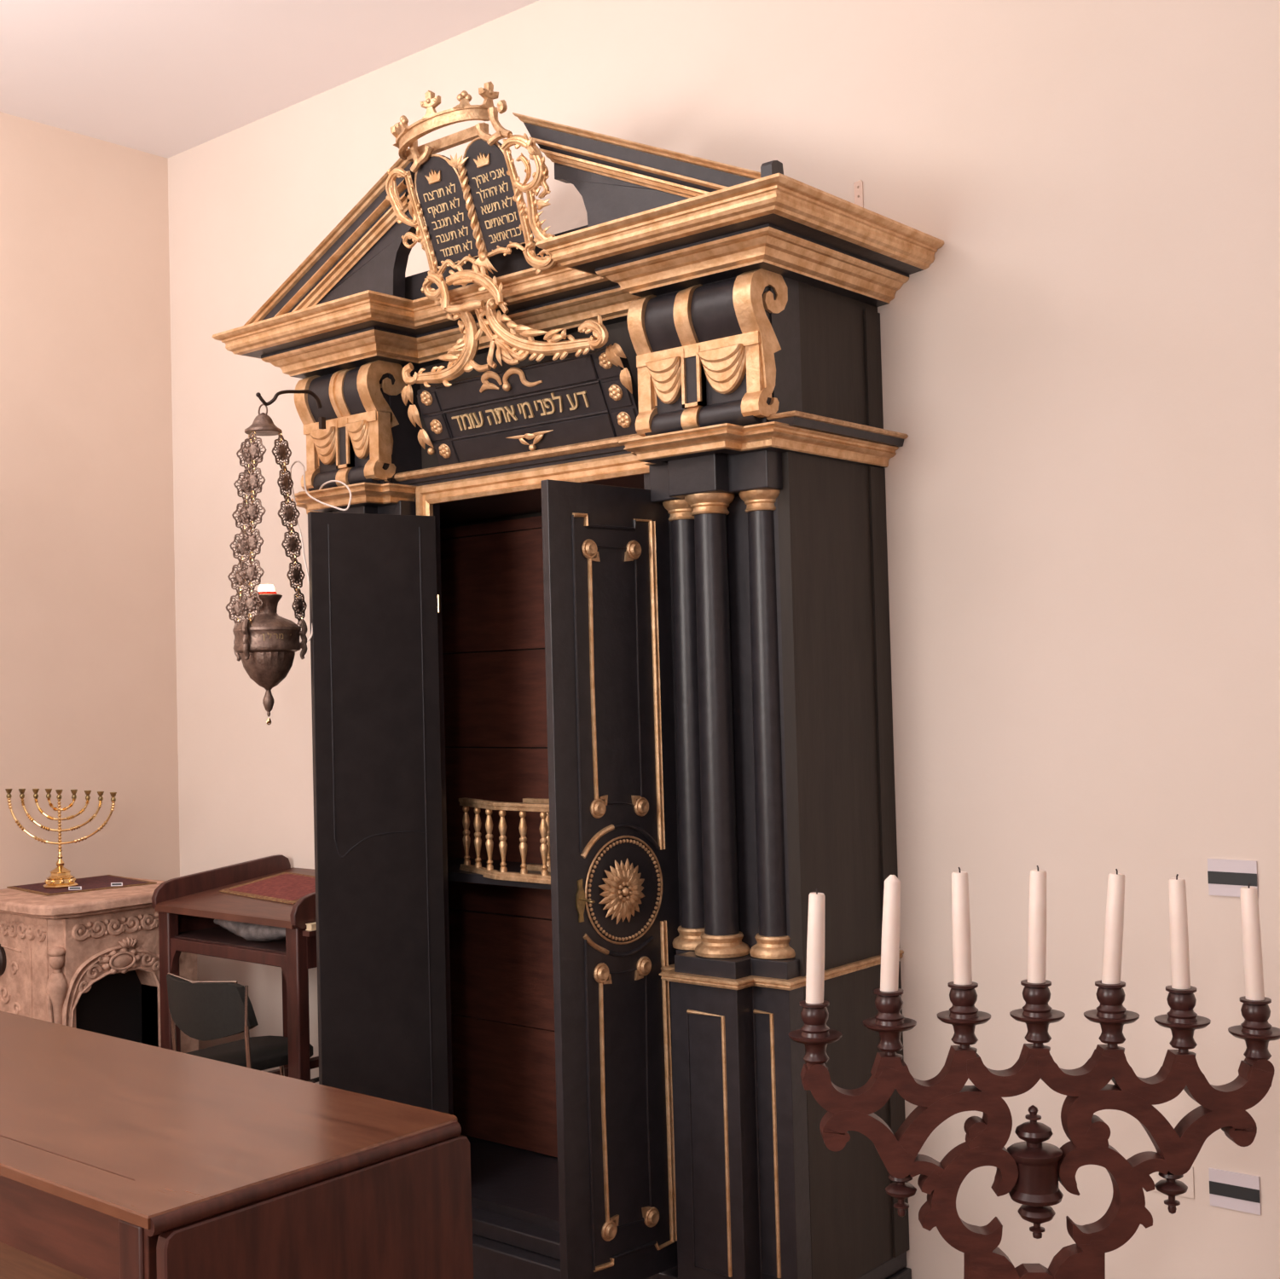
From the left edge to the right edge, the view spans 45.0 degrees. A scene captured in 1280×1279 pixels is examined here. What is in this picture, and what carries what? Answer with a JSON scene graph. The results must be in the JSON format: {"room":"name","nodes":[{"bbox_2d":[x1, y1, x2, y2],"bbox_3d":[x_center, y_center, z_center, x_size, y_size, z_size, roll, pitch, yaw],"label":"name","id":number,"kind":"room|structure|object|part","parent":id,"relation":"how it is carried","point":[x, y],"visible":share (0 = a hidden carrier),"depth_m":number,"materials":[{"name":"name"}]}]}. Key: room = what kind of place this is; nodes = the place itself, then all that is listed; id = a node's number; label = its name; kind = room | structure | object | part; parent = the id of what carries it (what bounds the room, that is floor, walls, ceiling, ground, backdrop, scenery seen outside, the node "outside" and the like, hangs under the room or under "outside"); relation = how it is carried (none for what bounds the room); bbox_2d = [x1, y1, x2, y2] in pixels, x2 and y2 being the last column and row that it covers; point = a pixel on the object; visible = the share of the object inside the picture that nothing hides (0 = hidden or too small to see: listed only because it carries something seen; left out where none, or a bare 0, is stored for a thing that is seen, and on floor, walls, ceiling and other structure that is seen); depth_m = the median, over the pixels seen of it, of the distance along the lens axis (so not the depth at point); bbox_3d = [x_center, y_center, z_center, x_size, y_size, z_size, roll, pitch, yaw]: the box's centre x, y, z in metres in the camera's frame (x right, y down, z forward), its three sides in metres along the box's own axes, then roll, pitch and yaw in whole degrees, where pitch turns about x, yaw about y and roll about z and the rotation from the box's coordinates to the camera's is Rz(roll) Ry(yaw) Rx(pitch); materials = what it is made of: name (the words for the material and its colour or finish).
{"room":"house of worship","nodes":[
{"label":"house of worship","id":0,"kind":"room"},
{"bbox_2d":[0,1241,86,1278],"bbox_3d":[-0.937,1.530,0.439,7.520,0.080,6.883,-3,-2,40],"label":"floor","id":1,"kind":"structure","parent":0,"point":[14,1263],"depth_m":3.97,"materials":[{"name":"brown wood"}]},
{"bbox_2d":[0,875,198,1053],"bbox_3d":[-1.717,1.212,4.786,0.566,0.868,0.549,-3,-2,40],"label":"fireplace","id":2,"kind":"object","parent":1,"relation":"on","point":[86,960],"visible":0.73,"depth_m":4.61,"materials":[{"name":"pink stone"}]},
{"bbox_3d":[-1.952,0.969,4.671,0.100,0.100,0.024,-3,-2,40],"label":"damper plate","id":3,"kind":"part","parent":2,"relation":"part of","materials":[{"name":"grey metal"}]},
{"bbox_2d":[6,874,156,895],"bbox_3d":[-1.783,0.780,4.917,0.352,0.004,0.348,0,-2,-43],"label":"table runner","id":4,"kind":"object","parent":2,"relation":"on","point":[98,883],"visible":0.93,"depth_m":4.88,"materials":[{"name":"brown fabric"}]},
{"bbox_2d":[5,788,116,888],"bbox_3d":[-1.818,0.621,4.854,0.358,0.310,0.100,-2,-2,18],"label":"menorah","id":5,"kind":"object","parent":4,"relation":"on","point":[60,877],"visible":1,"depth_m":4.85,"materials":[{"name":"gold metal"}]},
{"bbox_2d":[5,788,12,798],"bbox_3d":[-1.992,0.487,4.877,0.022,0.031,0.022,-3,-2,40],"label":"candle cup","id":6,"kind":"object","parent":5,"relation":"on","point":[8,790],"depth_m":4.87,"materials":[{"name":"gold metal"}]},
{"bbox_2d":[18,788,25,798],"bbox_3d":[-1.949,0.487,4.872,0.022,0.031,0.021,-3,-2,40],"label":"candle cup","id":7,"kind":"object","parent":5,"relation":"on","point":[21,790],"depth_m":4.87,"materials":[{"name":"gold metal"}]},
{"bbox_2d":[32,788,39,799],"bbox_3d":[-1.904,0.486,4.868,0.022,0.031,0.022,-3,-2,40],"label":"candle cup","id":8,"kind":"object","parent":5,"relation":"on","point":[35,790],"depth_m":4.86,"materials":[{"name":"gold metal"}]},
{"bbox_2d":[45,788,52,799],"bbox_3d":[-1.862,0.486,4.864,0.022,0.031,0.022,-3,-2,40],"label":"candle cup","id":9,"kind":"object","parent":5,"relation":"on","point":[48,790],"depth_m":4.86,"materials":[{"name":"gold metal"}]},
{"bbox_2d":[55,789,63,799],"bbox_3d":[-1.827,0.488,4.860,0.022,0.031,0.022,-3,-2,40],"label":"candle cup","id":10,"kind":"object","parent":5,"relation":"on","point":[59,791],"depth_m":4.85,"materials":[{"name":"gold metal"}]},
{"bbox_3d":[-1.824,0.608,4.856,0.026,0.218,0.026,-3,-2,40],"label":"stem","id":11,"kind":"part","parent":5,"relation":"part of","materials":[{"name":"gold metal"}]},
{"bbox_2d":[70,789,77,799],"bbox_3d":[-1.778,0.488,4.855,0.022,0.031,0.022,-3,-2,40],"label":"candle cup","id":12,"kind":"object","parent":5,"relation":"on","point":[73,791],"depth_m":4.85,"materials":[{"name":"gold metal"}]},
{"bbox_2d":[84,790,91,799],"bbox_3d":[-1.734,0.490,4.850,0.022,0.031,0.022,-3,-2,40],"label":"candle cup","id":13,"kind":"object","parent":5,"relation":"on","point":[87,792],"depth_m":4.84,"materials":[{"name":"gold metal"}]},
{"bbox_2d":[97,791,104,800],"bbox_3d":[-1.692,0.492,4.846,0.022,0.031,0.021,-3,-2,40],"label":"candle cup","id":14,"kind":"object","parent":5,"relation":"on","point":[100,793],"depth_m":4.84,"materials":[{"name":"gold metal"}]},
{"bbox_2d":[110,792,116,801],"bbox_3d":[-1.651,0.494,4.842,0.022,0.031,0.022,-3,-2,40],"label":"candle cup","id":15,"kind":"object","parent":5,"relation":"on","point":[112,794],"depth_m":4.84,"materials":[{"name":"gold metal"}]},
{"bbox_2d":[68,886,81,890],"bbox_3d":[-1.743,0.768,4.766,0.042,0.010,0.006,-2,-2,0],"label":"name card","id":16,"kind":"object","parent":4,"relation":"on","point":[69,888],"visible":1,"depth_m":4.76,"materials":[{"name":"white paper"}]},
{"bbox_2d":[110,882,122,886],"bbox_3d":[-1.638,0.767,4.837,0.038,0.010,0.006,-2,-2,0],"label":"name card","id":17,"kind":"object","parent":4,"relation":"on","point":[112,883],"visible":1,"depth_m":4.84,"materials":[{"name":"white paper"}]},
{"bbox_2d":[0,875,165,919],"bbox_3d":[-1.726,0.799,4.795,0.558,0.042,0.545,-3,-2,40],"label":"mantel shelf","id":18,"kind":"object","parent":2,"relation":"attached to","point":[132,900],"depth_m":4.59,"materials":[{"name":"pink stone"}]},
{"bbox_2d":[151,854,318,1081],"bbox_3d":[-1.000,1.145,4.543,0.715,0.947,0.520,-3,-2,40],"label":"desk","id":19,"kind":"object","parent":1,"relation":"on","point":[188,906],"visible":0.48,"depth_m":4.46,"materials":[{"name":"brown wood"}]},
{"bbox_3d":[-1.389,1.216,4.575,0.053,0.829,0.038,-3,-2,40],"label":"leg","id":20,"kind":"part","parent":19,"relation":"part of","materials":[{"name":"brown wood"}]},
{"bbox_3d":[-1.261,0.853,4.783,0.015,0.114,0.452,-3,-2,40],"label":"panel","id":21,"kind":"part","parent":19,"relation":"part of","materials":[{"name":"brown wood"}]},
{"bbox_3d":[-1.285,0.749,4.769,0.021,0.126,0.493,-3,-2,40],"label":"rail","id":22,"kind":"part","parent":19,"relation":"part of","materials":[{"name":"brown wood"}]},
{"bbox_2d":[174,926,285,953],"bbox_3d":[-1.010,0.872,4.571,0.644,0.011,0.473,-3,-2,40],"label":"shelf","id":23,"kind":"object","parent":19,"relation":"attached to","point":[201,939],"depth_m":4.46,"materials":[{"name":"red wood"}]},
{"bbox_2d":[213,919,285,941],"bbox_3d":[-1.091,0.827,4.428,0.401,0.075,0.107,-3,-2,40],"label":"plastic bag","id":24,"kind":"object","parent":19,"relation":"on","point":[248,931],"visible":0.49,"depth_m":4.38,"materials":[{"name":"grey plastic"}]},
{"bbox_2d":[219,871,315,904],"bbox_3d":[-1.048,0.740,4.615,0.256,0.036,0.461,0,-2,-44],"label":"desk pad","id":25,"kind":"object","parent":19,"relation":"on","point":[287,888],"visible":0.71,"depth_m":4.61,"materials":[{"name":"red fabric"}]},
{"bbox_3d":[-1.107,1.204,4.911,0.053,0.858,0.038,-3,-2,40],"label":"leg","id":26,"kind":"part","parent":19,"relation":"part of","materials":[{"name":"brown wood"}]},
{"bbox_3d":[-0.921,1.191,4.181,0.053,0.829,0.038,-3,-2,40],"label":"leg","id":27,"kind":"part","parent":19,"relation":"part of","materials":[{"name":"brown wood"}]},
{"bbox_3d":[-0.776,0.722,4.341,0.021,0.126,0.493,-3,-2,40],"label":"rail","id":28,"kind":"part","parent":19,"relation":"part of","materials":[{"name":"brown wood"}]},
{"bbox_2d":[302,930,316,937],"bbox_3d":[-0.810,0.824,4.264,0.039,0.077,0.283,-3,-2,40],"label":"shelf","id":29,"kind":"object","parent":19,"relation":"attached to","point":[305,933],"depth_m":4.15,"materials":[{"name":"brown wood"}]},
{"bbox_2d":[305,921,316,931],"bbox_3d":[-0.816,0.776,4.251,0.025,0.017,0.238,-3,-2,40],"label":"booklet","id":30,"kind":"object","parent":19,"relation":"on","point":[311,926],"visible":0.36,"depth_m":4.16,"materials":[{"name":"beige paper"}]},
{"bbox_3d":[-0.761,0.832,4.361,0.015,0.125,0.452,-3,-2,40],"label":"panel","id":31,"kind":"part","parent":19,"relation":"part of","materials":[{"name":"brown wood"}]},
{"bbox_2d":[0,1010,473,1278],"bbox_3d":[-1.243,1.212,3.016,2.018,0.733,0.608,-3,-2,40],"label":"table","id":32,"kind":"object","parent":1,"relation":"on","point":[120,1158],"visible":1,"depth_m":2.47,"materials":[{"name":"brown wood"}]},
{"bbox_3d":[-0.702,1.185,2.216,0.058,0.707,0.058,-3,-2,40],"label":"leg","id":33,"kind":"part","parent":32,"relation":"part of","materials":[{"name":"brown wood"}]},
{"bbox_2d":[166,973,318,1083],"bbox_3d":[-1.030,1.246,4.175,0.426,0.726,0.414,-3,-2,40],"label":"chair","id":34,"kind":"object","parent":1,"relation":"on","point":[203,1010],"visible":0.55,"depth_m":4.03,"materials":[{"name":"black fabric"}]},
{"bbox_3d":[-1.238,1.302,4.116,0.013,0.621,0.035,-3,-2,40],"label":"leg","id":35,"kind":"part","parent":34,"relation":"part of","materials":[{"name":"brown wood"}]},
{"bbox_3d":[-1.139,0.947,4.027,0.372,0.131,0.043,-3,-2,40],"label":"edge trim","id":36,"kind":"part","parent":34,"relation":"part of","materials":[{"name":"silver metal"}]},
{"bbox_3d":[-1.133,0.963,4.034,0.367,0.152,0.060,-3,-2,40],"label":"backrest","id":37,"kind":"part","parent":34,"relation":"part of","materials":[{"name":"black fabric"}]},
{"bbox_3d":[-0.986,1.288,3.903,0.013,0.621,0.035,-3,-2,40],"label":"leg","id":38,"kind":"part","parent":34,"relation":"part of","materials":[{"name":"brown wood"}]},
{"bbox_3d":[-1.080,1.144,4.252,0.259,0.032,0.327,-3,-2,40],"label":"seat","id":39,"kind":"part","parent":34,"relation":"part of","materials":[{"name":"black fabric"}]},
{"bbox_3d":[-1.107,1.389,4.266,0.013,0.449,0.372,-3,-2,40],"label":"leg","id":40,"kind":"part","parent":34,"relation":"part of","materials":[{"name":"brown wood"}]},
{"bbox_3d":[-0.855,1.375,4.054,0.013,0.449,0.372,-3,-2,40],"label":"leg","id":41,"kind":"part","parent":34,"relation":"part of","materials":[{"name":"black metal"}]},
{"bbox_2d":[211,81,944,1278],"bbox_3d":[-0.243,0.148,3.750,1.866,2.851,0.743,-3,-2,40],"label":"torah ark","id":42,"kind":"object","parent":1,"relation":"on","point":[600,657],"visible":1,"depth_m":3.43,"materials":[{"name":"black paint"}]},
{"bbox_2d":[225,404,307,724],"bbox_3d":[-0.936,-0.191,3.900,0.183,0.813,0.167,0,-2,-30],"label":"hanging lamp","id":43,"kind":"object","parent":42,"relation":"hanging from","point":[266,643],"visible":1,"depth_m":3.87,"materials":[{"name":"brown metal"}]},
{"bbox_2d":[258,584,274,591],"bbox_3d":[-0.942,-0.123,3.893,0.040,0.030,0.040,-3,-2,40],"label":"bulb","id":44,"kind":"object","parent":43,"relation":"in","point":[263,587],"visible":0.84,"depth_m":3.88,"materials":[{"name":"white glass"}]},
{"bbox_3d":[-0.937,0.041,3.888,0.167,0.307,0.167,-3,-2,40],"label":"lamp shade","id":45,"kind":"part","parent":43,"relation":"part of","materials":[{"name":"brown metal"}]},
{"bbox_2d":[289,460,352,641],"bbox_3d":[-0.805,-0.230,3.920,0.125,0.480,0.262,-1,-2,-20],"label":"cable","id":46,"kind":"object","parent":42,"relation":"attached to","point":[298,461],"visible":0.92,"depth_m":3.90,"materials":[{"name":"beige plastic"}]},
{"bbox_3d":[-0.810,-1.009,3.996,0.706,0.340,0.060,-3,-2,40],"label":"raking cornice","id":47,"kind":"part","parent":42,"relation":"part of","materials":[{"name":"brown wood"}]},
{"bbox_3d":[-0.652,-0.365,4.226,0.403,0.048,0.549,-3,-2,40],"label":"column cornice","id":48,"kind":"part","parent":42,"relation":"part of","materials":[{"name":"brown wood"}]},
{"bbox_3d":[-0.647,0.549,3.849,0.131,1.727,0.317,-3,-2,40],"label":"door","id":49,"kind":"part","parent":42,"relation":"part of","materials":[{"name":"paint"}]},
{"bbox_3d":[-0.450,-1.198,3.597,0.399,0.160,0.112,-3,-2,40],"label":"crown","id":50,"kind":"part","parent":42,"relation":"part of","materials":[{"name":"gold metal"}]},
{"bbox_3d":[-0.322,-0.890,3.727,0.760,0.100,0.020,-3,-2,40],"label":"rail","id":51,"kind":"part","parent":42,"relation":"part of","materials":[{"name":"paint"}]},
{"bbox_2d":[447,857,550,889],"bbox_3d":[-0.096,0.608,3.896,1.446,0.023,0.260,-3,-2,40],"label":"shelf","id":52,"kind":"object","parent":42,"relation":"attached to","point":[458,871],"depth_m":4.05,"materials":[{"name":"gold metal"}]},
{"bbox_3d":[-0.166,0.504,3.820,0.880,0.196,0.102,-3,-2,40],"label":"balustrade","id":53,"kind":"part","parent":42,"relation":"part of","materials":[{"name":"gold metal"}]},
{"bbox_3d":[-0.278,-0.555,3.753,0.690,0.201,0.109,-3,-2,40],"label":"inscription panel","id":54,"kind":"part","parent":42,"relation":"part of","materials":[{"name":"black paint"}]},
{"bbox_3d":[-0.234,0.484,3.713,0.845,1.797,0.020,-3,-2,40],"label":"door frame","id":55,"kind":"part","parent":42,"relation":"part of","materials":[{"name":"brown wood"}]},
{"bbox_3d":[-0.120,0.419,3.931,0.480,0.018,0.020,-3,-2,40],"label":"rail","id":56,"kind":"part","parent":42,"relation":"part of","materials":[{"name":"gold metal"}]},
{"bbox_3d":[-0.115,0.591,3.925,0.480,0.014,0.020,-3,-2,40],"label":"rail","id":57,"kind":"part","parent":42,"relation":"part of","materials":[{"name":"gold metal"}]},
{"bbox_3d":[-0.236,-0.799,3.818,1.866,0.120,0.643,-3,-2,40],"label":"cornice","id":58,"kind":"part","parent":42,"relation":"part of","materials":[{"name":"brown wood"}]},
{"bbox_3d":[-0.110,0.547,3.230,0.045,0.090,0.024,-3,-2,40],"label":"key plate","id":59,"kind":"part","parent":42,"relation":"part of","materials":[{"name":"gold metal"}]},
{"bbox_3d":[-0.102,0.084,3.295,0.014,0.515,0.014,-3,-2,40],"label":"moulding","id":60,"kind":"part","parent":42,"relation":"part of","materials":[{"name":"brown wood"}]},
{"bbox_3d":[-0.094,0.645,3.270,0.071,0.053,0.014,0,-3,-45],"label":"arched moulding","id":61,"kind":"part","parent":42,"relation":"part of","materials":[{"name":"gold metal"}]},
{"bbox_3d":[-0.092,0.429,3.285,0.096,0.066,0.016,0,-3,-45],"label":"arched moulding","id":62,"kind":"part","parent":42,"relation":"part of","materials":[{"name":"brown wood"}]},
{"bbox_3d":[-0.077,0.979,3.268,0.014,0.505,0.014,-3,-2,40],"label":"moulding","id":63,"kind":"part","parent":42,"relation":"part of","materials":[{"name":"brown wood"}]},
{"bbox_3d":[-0.045,0.523,3.342,0.376,1.715,0.022,0,-3,-45],"label":"door","id":64,"kind":"part","parent":42,"relation":"part of","materials":[{"name":"black paint"}]},
{"bbox_3d":[-0.040,0.527,3.331,0.032,1.582,0.238,-3,-2,40],"label":"black moulding","id":65,"kind":"part","parent":42,"relation":"part of","materials":[{"name":"paint"}]},
{"bbox_3d":[-0.046,0.098,3.350,0.039,0.734,0.248,-3,-2,40],"label":"moulding","id":66,"kind":"part","parent":42,"relation":"part of","materials":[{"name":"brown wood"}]},
{"bbox_3d":[-0.019,0.975,3.326,0.038,0.708,0.246,-3,-2,40],"label":"moulding","id":67,"kind":"part","parent":42,"relation":"part of","materials":[{"name":"brown wood"}]},
{"bbox_3d":[0.012,-1.050,3.303,0.735,0.335,0.060,-3,-2,40],"label":"raking cornice","id":68,"kind":"part","parent":42,"relation":"part of","materials":[{"name":"brown wood"}]},
{"bbox_3d":[0.147,1.058,3.256,0.100,0.544,0.010,-3,-2,40],"label":"pedestal panel","id":69,"kind":"part","parent":42,"relation":"part of","materials":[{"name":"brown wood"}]},
{"bbox_3d":[0.262,-0.414,3.455,0.403,0.048,0.549,-3,-2,40],"label":"column cornice","id":70,"kind":"part","parent":42,"relation":"part of","materials":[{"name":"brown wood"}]},
{"bbox_3d":[0.266,1.051,3.227,0.050,0.549,0.010,-3,-2,40],"label":"pedestal panel","id":71,"kind":"part","parent":42,"relation":"part of","materials":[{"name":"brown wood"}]},
{"bbox_3d":[0.306,0.723,3.436,0.345,0.020,0.508,-3,-2,40],"label":"pedestal moulding","id":72,"kind":"part","parent":42,"relation":"part of","materials":[{"name":"gold metal"}]},
{"bbox_2d":[788,979,1279,1278],"bbox_3d":[0.602,1.008,2.293,0.738,0.996,0.311,-2,-2,0],"label":"menorah","id":73,"kind":"object","parent":1,"relation":"on","point":[1030,1171],"visible":1,"depth_m":2.29,"materials":[{"name":"red wood"}]},
{"bbox_2d":[805,888,825,1003],"bbox_3d":[0.262,0.464,2.311,0.034,0.182,0.027,-2,-2,0],"label":"candle","id":74,"kind":"object","parent":73,"relation":"on","point":[815,942],"visible":0.94,"depth_m":2.30,"materials":[{"name":"white wax"}]},
{"bbox_2d":[788,1000,842,1069],"bbox_3d":[0.262,0.592,2.307,0.080,0.102,0.080,-3,-2,40],"label":"sconce","id":75,"kind":"object","parent":73,"relation":"on","point":[815,1034],"depth_m":2.29,"materials":[{"name":"brown wood"}]},
{"bbox_2d":[862,988,916,1059],"bbox_3d":[0.373,0.575,2.307,0.080,0.102,0.080,-3,-2,40],"label":"sconce","id":76,"kind":"object","parent":73,"relation":"on","point":[889,1022],"depth_m":2.29,"materials":[{"name":"brown wood"}]},
{"bbox_2d":[880,874,900,991],"bbox_3d":[0.374,0.445,2.311,0.036,0.185,0.027,-2,-2,0],"label":"candle","id":77,"kind":"object","parent":73,"relation":"on","point":[891,908],"visible":0.96,"depth_m":2.30,"materials":[{"name":"white wax"}]},
{"bbox_2d":[885,1174,916,1216],"bbox_3d":[0.389,0.828,2.299,0.047,0.062,0.047,-3,-2,40],"label":"pendant","id":78,"kind":"object","parent":73,"relation":"attached to","point":[900,1190],"depth_m":2.29,"materials":[{"name":"brown wood"}]},
{"bbox_2d":[951,867,972,984],"bbox_3d":[0.481,0.434,2.311,0.027,0.186,0.027,-1,-2,0],"label":"candle","id":79,"kind":"object","parent":73,"relation":"on","point":[960,899],"visible":0.94,"depth_m":2.30,"materials":[{"name":"white wax"}]},
{"bbox_2d":[937,981,990,1053],"bbox_3d":[0.484,0.564,2.307,0.080,0.102,0.080,-3,-2,40],"label":"sconce","id":80,"kind":"object","parent":73,"relation":"on","point":[963,1015],"depth_m":2.29,"materials":[{"name":"brown wood"}]},
{"bbox_2d":[1027,865,1046,983],"bbox_3d":[0.594,0.431,2.311,0.034,0.186,0.027,-2,-2,0],"label":"candle","id":81,"kind":"object","parent":73,"relation":"on","point":[1037,906],"visible":0.94,"depth_m":2.30,"materials":[{"name":"white wax"}]},
{"bbox_2d":[1009,979,1065,1051],"bbox_3d":[0.593,0.562,2.307,0.080,0.102,0.080,-3,-2,40],"label":"sconce","id":82,"kind":"object","parent":73,"relation":"on","point":[1036,1013],"depth_m":2.29,"materials":[{"name":"brown wood"}]},
{"bbox_2d":[1083,980,1139,1052],"bbox_3d":[0.704,0.563,2.307,0.080,0.102,0.080,-3,-2,40],"label":"sconce","id":83,"kind":"object","parent":73,"relation":"on","point":[1110,1014],"depth_m":2.29,"materials":[{"name":"brown wood"}]},
{"bbox_2d":[1101,868,1125,984],"bbox_3d":[0.708,0.435,2.311,0.041,0.182,0.027,-2,-2,0],"label":"candle","id":84,"kind":"object","parent":73,"relation":"on","point":[1115,893],"visible":0.97,"depth_m":2.30,"materials":[{"name":"white wax"}]},
{"bbox_2d":[1154,1171,1187,1214],"bbox_3d":[0.791,0.823,2.299,0.047,0.062,0.047,-3,-2,40],"label":"pendant","id":85,"kind":"object","parent":73,"relation":"attached to","point":[1171,1187],"depth_m":2.29,"materials":[{"name":"brown wood"}]},
{"bbox_2d":[1168,874,1190,989],"bbox_3d":[0.806,0.442,2.311,0.027,0.182,0.027,-2,-2,0],"label":"candle","id":86,"kind":"object","parent":73,"relation":"on","point":[1179,954],"visible":0.92,"depth_m":2.30,"materials":[{"name":"white wax"}]},
{"bbox_2d":[1153,985,1210,1056],"bbox_3d":[0.810,0.571,2.307,0.080,0.102,0.080,-3,-2,40],"label":"sconce","id":87,"kind":"object","parent":73,"relation":"on","point":[1182,1020],"depth_m":2.29,"materials":[{"name":"brown wood"}]},
{"bbox_2d":[1239,882,1264,1000],"bbox_3d":[0.915,0.456,2.310,0.026,0.186,0.027,-3,-2,0],"label":"candle","id":88,"kind":"object","parent":73,"relation":"on","point":[1252,948],"visible":0.98,"depth_m":2.30,"materials":[{"name":"white wax"}]},
{"bbox_2d":[1227,996,1279,1060],"bbox_3d":[0.920,0.587,2.306,0.080,0.102,0.080,-3,-2,40],"label":"sconce","id":89,"kind":"object","parent":73,"relation":"attached to","point":[1256,1031],"depth_m":2.29,"materials":[{"name":"brown wood"}]},
{"bbox_2d":[0,111,179,889],"bbox_3d":[-3.849,-0.040,2.844,0.100,3.362,6.783,-3,-2,40],"label":"wall","id":90,"kind":"structure","parent":0,"point":[88,655],"depth_m":5.16,"materials":[{"name":"beige paint"}]},
{"bbox_2d":[0,0,538,158],"bbox_3d":[-1.028,-1.909,0.546,7.520,0.080,6.883,-3,-2,40],"label":"ceiling","id":91,"kind":"structure","parent":0,"point":[165,78],"depth_m":4.58,"materials":[{"name":"white paint"}]},
{"bbox_2d":[167,0,1279,1278],"bbox_3d":[1.204,-0.167,3.084,7.520,3.362,0.100,-3,-2,40],"label":"wall","id":92,"kind":"structure","parent":0,"point":[1082,380],"depth_m":3.37,"materials":[{"name":"beige paint"}]},
{"bbox_2d":[853,179,863,207],"bbox_3d":[0.475,-0.980,3.563,0.023,0.186,0.120,-3,-2,40],"label":"metal bracket","id":93,"kind":"object","parent":92,"relation":"attached to","point":[858,186],"visible":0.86,"depth_m":3.61,"materials":[{"name":"beige metal"}]},
{"bbox_2d":[1149,1166,1194,1198],"bbox_3d":[1.067,1.088,3.122,0.105,0.064,0.002,-3,-2,40],"label":"wall plate","id":94,"kind":"object","parent":92,"relation":"attached to","point":[1188,1178],"visible":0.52,"depth_m":3.10,"materials":[{"name":"beige paint"}]},
{"bbox_2d":[1207,858,1258,897],"bbox_3d":[1.167,0.470,3.042,0.096,0.072,0.005,-3,-2,40],"label":"wall label","id":95,"kind":"object","parent":92,"relation":"attached to","point":[1226,877],"visible":1,"depth_m":3.04,"materials":[{"name":"white"}]},
{"bbox_2d":[1208,1167,1261,1215],"bbox_3d":[1.168,1.084,3.035,0.098,0.073,0.005,-3,-2,40],"label":"wall label","id":96,"kind":"object","parent":92,"relation":"attached to","point":[1232,1190],"visible":1,"depth_m":3.03,"materials":[{"name":"white"}]}
]}

